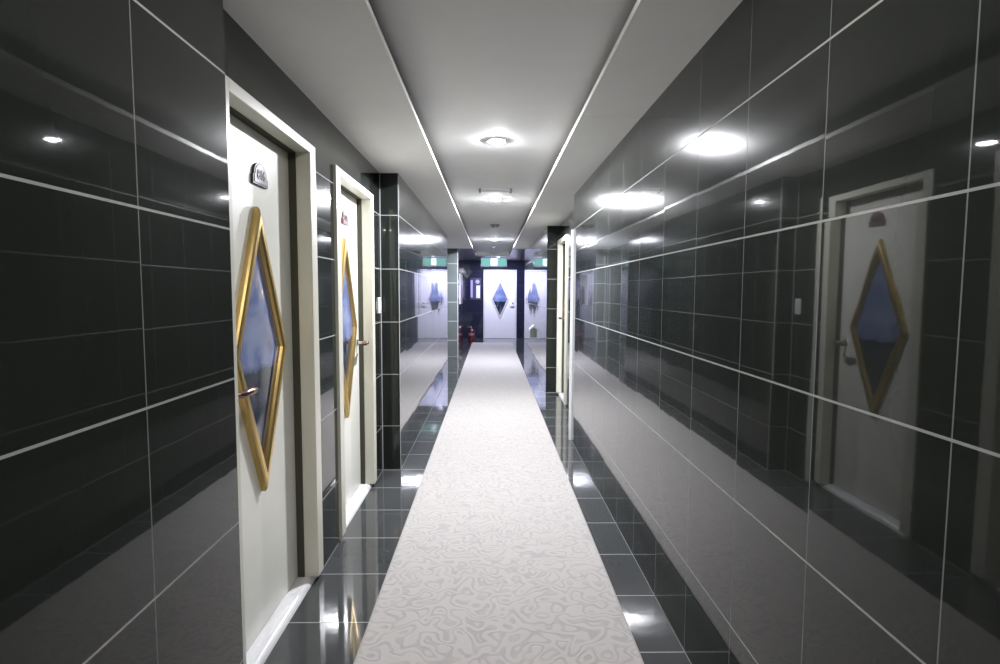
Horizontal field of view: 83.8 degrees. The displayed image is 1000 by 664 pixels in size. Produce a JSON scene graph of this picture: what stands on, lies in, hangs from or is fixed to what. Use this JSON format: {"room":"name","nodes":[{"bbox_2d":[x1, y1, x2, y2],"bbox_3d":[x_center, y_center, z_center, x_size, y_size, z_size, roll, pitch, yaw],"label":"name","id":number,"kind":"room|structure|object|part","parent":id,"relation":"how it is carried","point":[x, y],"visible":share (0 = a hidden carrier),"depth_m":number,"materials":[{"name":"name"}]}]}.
{"room":"entertainment venue","nodes":[
{"label":"entertainment venue","id":0,"kind":"room"},
{"bbox_2d":[0,0,466,663],"bbox_3d":[-1.178,-0.373,7.174,0.672,2.600,19.600,0,4,-1],"label":"wall","id":1,"kind":"structure","parent":0,"point":[120,540],"depth_m":1.16,"materials":[{"name":"tile"}]},
{"bbox_2d":[225,75,323,663],"bbox_3d":[-0.979,0.211,2.307,0.163,2.155,0.985,0,4,-1],"label":"door","id":2,"kind":"structure","parent":1,"relation":"in","point":[272,168],"depth_m":2.43,"materials":[{"name":"beige wood"}]},
{"bbox_3d":[-0.918,0.219,2.021,0.052,0.031,0.148,1,4,14],"label":"lever handle","id":3,"kind":"part","parent":2,"relation":"part of","materials":[{"name":"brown metal"}]},
{"bbox_3d":[-0.993,-0.650,2.298,0.010,0.092,0.148,0,4,-1],"label":"number plate","id":4,"kind":"part","parent":2,"relation":"part of","materials":[{"name":"silver metal"}]},
{"bbox_3d":[-0.997,0.080,2.297,0.005,0.963,0.428,0,4,-1],"label":"glass panel","id":5,"kind":"part","parent":2,"relation":"part of","materials":[{"name":"blue glass"}]},
{"bbox_3d":[-0.987,-0.649,2.298,0.003,0.077,0.124,0,4,-1],"label":"plate","id":6,"kind":"part","parent":2,"relation":"part of","materials":[{"name":"grey metal"}]},
{"bbox_3d":[-0.985,0.080,2.297,0.030,1.180,0.524,0,4,-1],"label":"diamond frame","id":7,"kind":"part","parent":2,"relation":"part of","materials":[{"name":"gold metal"}]},
{"bbox_2d":[333,165,376,537],"bbox_3d":[-1.000,0.111,3.650,0.163,2.155,0.985,0,4,-1],"label":"door","id":8,"kind":"structure","parent":1,"relation":"in","point":[353,203],"depth_m":3.89,"materials":[{"name":"beige wood"}]},
{"bbox_3d":[-1.014,-0.749,3.642,0.010,0.092,0.148,0,4,-1],"label":"number plate","id":9,"kind":"part","parent":8,"relation":"part of","materials":[{"name":"plastic"}]},
{"bbox_3d":[-1.008,-0.749,3.642,0.003,0.077,0.124,0,4,-1],"label":"plate","id":10,"kind":"part","parent":8,"relation":"part of","materials":[{"name":"plastic"}]},
{"bbox_3d":[-1.018,-0.019,3.640,0.005,0.963,0.428,0,4,-1],"label":"glass panel","id":11,"kind":"part","parent":8,"relation":"part of","materials":[{"name":"blue glass"}]},
{"bbox_3d":[-1.006,-0.019,3.641,0.030,1.180,0.524,0,4,-1],"label":"diamond frame","id":12,"kind":"part","parent":8,"relation":"part of","materials":[{"name":"gold metal"}]},
{"bbox_3d":[-0.949,0.078,3.936,0.052,0.032,0.148,-1,4,-16],"label":"lever handle","id":13,"kind":"part","parent":8,"relation":"part of","materials":[{"name":"silver metal"}]},
{"bbox_2d":[378,297,380,312],"bbox_3d":[-0.940,-0.209,4.357,0.014,0.124,0.080,0,4,-1],"label":"light switch","id":14,"kind":"object","parent":1,"relation":"attached to","point":[379,298],"visible":1,"depth_m":4.33,"materials":[{"name":"white plastic"}]},
{"bbox_2d":[460,273,462,303],"bbox_3d":[-0.937,-1.049,13.496,0.016,0.720,1.100,0,4,-1],"label":"poster","id":15,"kind":"object","parent":1,"relation":"attached to","point":[461,275],"visible":1,"depth_m":13.45,"materials":[{"name":"white paper"}]},
{"bbox_2d":[264,338,690,663],"bbox_3d":[-0.120,0.987,7.292,3.200,0.120,20.200,0,4,-1],"label":"floor","id":16,"kind":"structure","parent":0,"point":[329,625],"depth_m":3.02,"materials":[{"name":"tile"}]},
{"bbox_2d":[468,327,474,342],"bbox_3d":[-0.811,0.062,15.783,0.170,0.468,0.178,-2,5,-32],"label":"fire extinguisher","id":17,"kind":"object","parent":16,"relation":"on","point":[471,336],"visible":1,"depth_m":15.73,"materials":[{"name":"red metal"}]},
{"bbox_2d":[353,343,643,663],"bbox_3d":[-0.074,0.969,6.643,1.138,0.011,18.108,0,4,-1],"label":"carpet runner","id":18,"kind":"object","parent":16,"relation":"on","point":[496,559],"visible":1,"depth_m":3.02,"materials":[{"name":"white carpet"}]},
{"bbox_2d":[467,260,524,338],"bbox_3d":[-0.271,-1.101,17.088,2.800,2.600,0.250,0,4,-1],"label":"wall","id":19,"kind":"structure","parent":0,"point":[475,308],"depth_m":16.97,"materials":[{"name":"tile"}]},
{"bbox_2d":[470,278,480,299],"bbox_3d":[-0.743,-1.312,16.931,0.330,0.660,0.018,0,4,-1],"label":"notice","id":20,"kind":"object","parent":19,"relation":"attached to","point":[475,283],"visible":1,"depth_m":16.93,"materials":[{"name":"white paper"}]},
{"bbox_3d":[-0.860,-1.312,16.922,0.065,0.520,0.004,0,4,-1],"label":"panel","id":21,"kind":"part","parent":20,"relation":"part of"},
{"bbox_3d":[-0.665,-1.222,16.932,0.115,0.380,0.004,0,4,-1],"label":"white panel","id":22,"kind":"part","parent":20,"relation":"part of","materials":[{"name":"paper"}]},
{"bbox_2d":[483,270,516,338],"bbox_3d":[0.000,-0.842,16.996,1.005,2.098,0.161,0,4,-1],"label":"door","id":23,"kind":"structure","parent":19,"relation":"in","point":[500,286],"depth_m":17.01,"materials":[{"name":"white wood"}]},
{"bbox_3d":[0.000,-1.001,17.001,0.454,1.022,0.005,0,4,-1],"label":"glass panel","id":24,"kind":"part","parent":23,"relation":"part of","materials":[{"name":"blue glass"}]},
{"bbox_3d":[0.001,-1.000,16.990,0.524,1.180,0.030,0,4,-1],"label":"diamond frame","id":25,"kind":"part","parent":23,"relation":"part of","materials":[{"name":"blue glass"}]},
{"bbox_2d":[368,0,636,255],"bbox_3d":[-0.109,-1.561,7.103,2.800,0.210,20.000,0,4,-1],"label":"ceiling","id":26,"kind":"structure","parent":0,"point":[523,73],"depth_m":2.76,"materials":[{"name":"paint"}]},
{"bbox_2d":[223,0,472,248],"bbox_3d":[-0.973,-1.333,4.725,0.997,0.122,14.850,0,4,-1],"label":"soffit","id":27,"kind":"structure","parent":26,"relation":"attached to","point":[337,53],"depth_m":2.42,"materials":[{"name":"paint"}]},
{"bbox_2d":[447,248,526,260],"bbox_3d":[-0.227,-2.053,14.511,2.800,0.122,4.750,0,4,-1],"label":"soffit","id":28,"kind":"structure","parent":26,"relation":"attached to","point":[469,254],"depth_m":14.53,"materials":[{"name":"white paint"}]},
{"bbox_2d":[481,256,506,266],"bbox_3d":[-0.160,-1.882,14.901,0.700,0.276,0.061,0,4,-1],"label":"exit sign","id":29,"kind":"object","parent":28,"relation":"hanging from","point":[485,262],"visible":1,"depth_m":14.88,"materials":[{"name":"green plastic"}]},
{"bbox_2d":[490,224,499,227],"bbox_3d":[-0.081,-1.664,8.771,0.150,0.050,0.150,0,4,-1],"label":"smoke detector","id":30,"kind":"object","parent":26,"relation":"attached to","point":[492,225],"visible":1,"depth_m":8.73,"materials":[{"name":"grey plastic"}]},
{"bbox_2d":[479,188,511,192],"bbox_3d":[-0.047,-1.447,5.709,0.340,0.032,0.110,0,4,-1],"label":"ceiling strip","id":31,"kind":"object","parent":26,"relation":"attached to","point":[509,190],"visible":1,"depth_m":5.66,"materials":[{"name":"grey plastic"}]},
{"bbox_2d":[487,138,506,143],"bbox_3d":[-0.022,-1.320,3.863,0.140,0.014,0.140,0,4,-1],"label":"recessed light","id":32,"kind":"object","parent":26,"relation":"in","point":[492,140],"visible":1,"depth_m":3.84,"materials":[{"name":"white glass"}]},
{"bbox_2d":[490,140,503,143],"bbox_3d":[-0.022,-1.318,3.864,0.100,0.011,0.100,0,4,-1],"label":"diffuser","id":33,"kind":"object","parent":32,"relation":"attached to","point":[491,141],"depth_m":3.85,"materials":[{"name":"white plastic"}]},
{"bbox_2d":[513,113,640,248],"bbox_3d":[0.819,-1.534,7.547,0.930,0.122,9.248,0,4,-1],"label":"soffit","id":34,"kind":"structure","parent":26,"relation":"attached to","point":[591,139],"depth_m":4.14,"materials":[{"name":"paint"}]},
{"bbox_2d":[581,0,742,116],"bbox_3d":[0.936,-0.987,0.141,0.930,0.122,5.598,0,4,-1],"label":"soffit","id":35,"kind":"structure","parent":26,"relation":"attached to","point":[658,39],"depth_m":2.12,"materials":[{"name":"paint"}]},
{"bbox_2d":[524,0,999,663],"bbox_3d":[0.981,-0.366,7.209,0.610,2.600,19.600,0,4,-1],"label":"wall","id":36,"kind":"structure","parent":0,"point":[785,412],"depth_m":1.41,"materials":[{"name":"tile"}]},
{"bbox_2d":[529,325,533,337],"bbox_3d":[0.584,-0.017,10.387,0.080,0.232,0.200,0,4,-1],"label":"wall box","id":37,"kind":"object","parent":36,"relation":"attached to","point":[531,329],"visible":1,"depth_m":10.30,"materials":[{"name":"white plastic"}]},
{"bbox_2d":[556,234,567,405],"bbox_3d":[0.890,-0.164,7.423,0.163,2.165,0.915,0,4,-1],"label":"door","id":38,"kind":"structure","parent":36,"relation":"in","point":[562,250],"depth_m":7.78,"materials":[{"name":"beige wood"}]},
{"bbox_2d":[569,229,573,439],"bbox_3d":[0.697,0.041,5.416,0.032,2.050,0.030,0,4,-1],"label":"trim","id":39,"kind":"structure","parent":36,"relation":"attached to","point":[572,230],"depth_m":5.40,"materials":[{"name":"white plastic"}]}
]}

